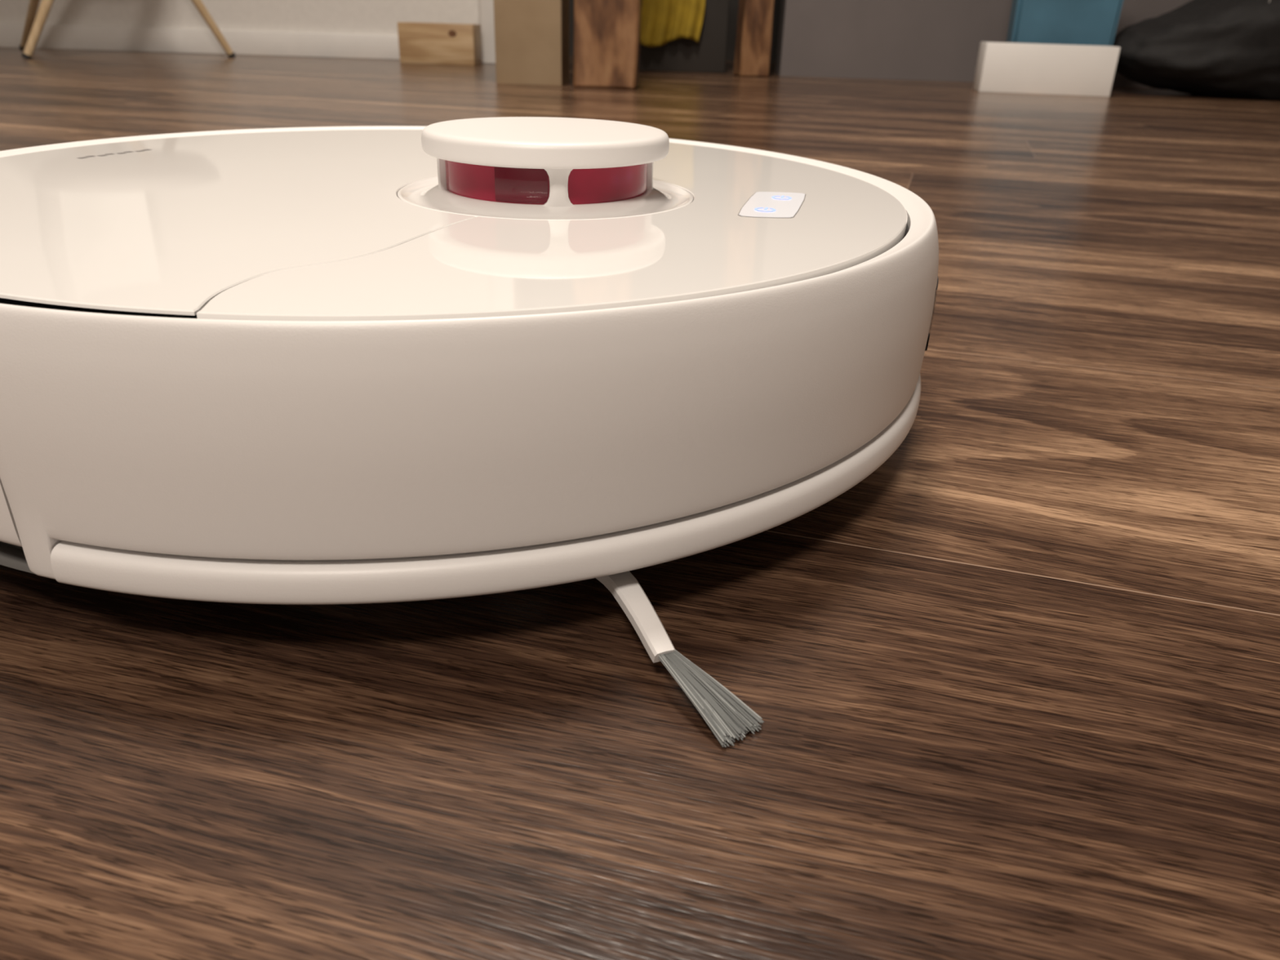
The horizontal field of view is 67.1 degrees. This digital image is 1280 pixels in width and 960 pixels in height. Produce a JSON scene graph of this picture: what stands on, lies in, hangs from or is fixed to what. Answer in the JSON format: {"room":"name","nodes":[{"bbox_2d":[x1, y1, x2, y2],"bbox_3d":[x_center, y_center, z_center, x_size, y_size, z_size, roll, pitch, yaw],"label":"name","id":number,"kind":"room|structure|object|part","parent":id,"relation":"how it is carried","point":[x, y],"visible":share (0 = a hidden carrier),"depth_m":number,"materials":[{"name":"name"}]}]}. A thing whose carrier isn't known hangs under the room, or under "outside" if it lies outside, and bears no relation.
{"room":"living room","nodes":[
{"label":"living room","id":0,"kind":"room"},
{"bbox_2d":[0,0,481,36],"bbox_3d":[-1.738,-2.320,2.240,2.780,2.400,0.100,2,26,0],"label":"wall","id":1,"kind":"structure","parent":0,"point":[375,17],"depth_m":2.67,"materials":[{"name":"white paint"}]},
{"bbox_2d":[0,22,482,59],"bbox_3d":[-1.797,-1.243,2.695,2.730,0.062,0.015,2,26,0],"label":"baseboard","id":2,"kind":"structure","parent":1,"relation":"attached to","point":[52,36],"depth_m":2.69,"materials":[{"name":"white paint"}]},
{"bbox_2d":[480,0,495,63],"bbox_3d":[-0.368,-2.129,2.277,0.070,2.100,0.180,2,26,0],"label":"door frame","id":3,"kind":"structure","parent":1,"relation":"attached to","point":[486,6],"depth_m":2.62,"materials":[{"name":"white paint"}]},
{"bbox_2d":[0,47,1279,959],"bbox_3d":[0.002,-0.076,0.518,6.400,0.050,7.400,2,26,0],"label":"floor","id":4,"kind":"structure","parent":0,"point":[1014,686],"depth_m":0.21,"materials":[{"name":"brown wood"}]},
{"bbox_2d":[18,0,235,58],"bbox_3d":[-1.408,-1.414,2.256,0.639,0.787,0.451,5,26,6],"label":"chair","id":5,"kind":"object","parent":4,"relation":"on","point":[33,24],"visible":0.95,"depth_m":2.49,"materials":[{"name":"brown wood"}]},
{"bbox_3d":[-1.524,-1.312,2.465,0.360,0.397,0.028,17,29,28],"label":"leg","id":6,"kind":"part","parent":5,"relation":"part of","materials":[{"name":"brown wood"}]},
{"bbox_3d":[-1.324,-1.182,2.210,0.235,0.393,0.028,-13,29,-28],"label":"leg","id":7,"kind":"part","parent":5,"relation":"part of","materials":[{"name":"brown wood"}]},
{"bbox_3d":[-1.168,-1.284,2.431,0.218,0.393,0.028,-13,30,-28],"label":"leg","id":8,"kind":"part","parent":5,"relation":"part of","materials":[{"name":"brown wood"}]},
{"bbox_2d":[397,22,482,65],"bbox_3d":[-0.529,-1.157,2.558,0.200,0.098,0.090,4,26,4],"label":"block","id":9,"kind":"object","parent":4,"relation":"on","point":[420,42],"visible":1,"depth_m":2.52,"materials":[{"name":"brown wood"}]},
{"bbox_2d":[0,116,938,747],"bbox_3d":[-0.076,-0.078,0.346,0.351,0.098,0.352,9,27,14],"label":"robot vacuum","id":10,"kind":"object","parent":4,"relation":"on","point":[481,356],"visible":1,"depth_m":0.21,"materials":[{"name":"white plastic"}]},
{"bbox_3d":[-0.133,-0.112,0.349,0.207,0.001,0.326,9,27,14],"label":"dust bin lid","id":11,"kind":"part","parent":10,"relation":"part of","materials":[{"name":"white plastic"}]},
{"bbox_3d":[-0.010,0.024,0.232,0.012,0.008,0.064,-17,31,-33],"label":"brush arm","id":12,"kind":"part","parent":10,"relation":"part of","materials":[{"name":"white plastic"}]},
{"bbox_3d":[0.043,-0.089,0.313,0.018,0.001,0.051,9,27,14],"label":"button panel","id":13,"kind":"part","parent":10,"relation":"part of","materials":[{"name":"white plastic"}]},
{"bbox_3d":[0.043,-0.089,0.313,0.019,0.001,0.052,9,27,14],"label":"button frame","id":14,"kind":"part","parent":10,"relation":"part of","materials":[{"name":"grey plastic"}]},
{"bbox_2d":[493,0,569,86],"bbox_3d":[-0.210,-1.042,1.866,0.142,0.510,0.128,3,26,3],"label":"cardboard box","id":15,"kind":"object","parent":4,"relation":"on","point":[532,37],"visible":1,"depth_m":1.89,"materials":[{"name":"brown cardboard"}]},
{"bbox_2d":[573,0,641,89],"bbox_3d":[-0.052,-1.279,1.688,0.130,1.100,0.112,3,26,2],"label":"wooden post","id":16,"kind":"object","parent":4,"relation":"on","point":[607,33],"visible":1,"depth_m":1.85,"materials":[{"name":"brown wood"}]},
{"bbox_2d":[638,0,729,73],"bbox_3d":[0.101,-1.318,2.538,0.270,0.440,0.230,2,26,0],"label":"crate","id":17,"kind":"object","parent":4,"relation":"on","point":[685,55],"visible":0.55,"depth_m":2.51,"materials":[{"name":"paint"}]},
{"bbox_2d":[640,0,705,47],"bbox_3d":[0.083,-1.339,2.503,0.173,0.390,0.256,2,26,0],"label":"cloth","id":18,"kind":"object","parent":17,"relation":"in","point":[662,21],"visible":0.97,"depth_m":2.46,"materials":[{"name":"yellow fabric"}]},
{"bbox_2d":[733,0,773,77],"bbox_3d":[0.298,-1.522,2.215,0.079,1.100,0.079,-3,26,-9],"label":"wooden post","id":19,"kind":"object","parent":4,"relation":"on","point":[755,17],"visible":1,"depth_m":2.39,"materials":[{"name":"brown wood"}]},
{"bbox_2d":[973,41,1120,97],"bbox_3d":[0.894,-0.910,2.135,0.276,0.100,0.090,5,26,7],"label":"box","id":20,"kind":"object","parent":4,"relation":"on","point":[1039,68],"visible":1,"depth_m":2.10,"materials":[{"name":"white cardboard"}]},
{"bbox_2d":[1005,0,1123,46],"bbox_3d":[0.970,-1.113,2.180,0.244,0.430,0.100,5,26,7],"label":"case","id":21,"kind":"object","parent":20,"relation":"on","point":[1068,22],"visible":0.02,"depth_m":2.18,"materials":[{"name":"plastic"}]},
{"bbox_2d":[1112,0,1279,100],"bbox_3d":[1.494,-1.016,2.172,0.822,0.293,0.347,4,26,5],"label":"duffel bag","id":22,"kind":"object","parent":4,"relation":"on","point":[1215,48],"visible":0.96,"depth_m":2.11,"materials":[{"name":"black fabric"}]},
{"bbox_2d":[568,0,781,62],"bbox_3d":[0.120,-2.533,2.803,0.920,2.400,0.050,2,26,0],"label":"wall","id":23,"kind":"structure","parent":0,"point":[733,4],"depth_m":3.26,"materials":[{"name":"paint"}]},
{"bbox_2d":[775,0,1191,87],"bbox_3d":[1.832,-2.108,2.032,2.870,2.400,0.100,2,26,0],"label":"wall panel","id":24,"kind":"object","parent":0,"point":[925,40],"visible":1,"depth_m":2.46,"materials":[{"name":"grey paint"}]}
]}

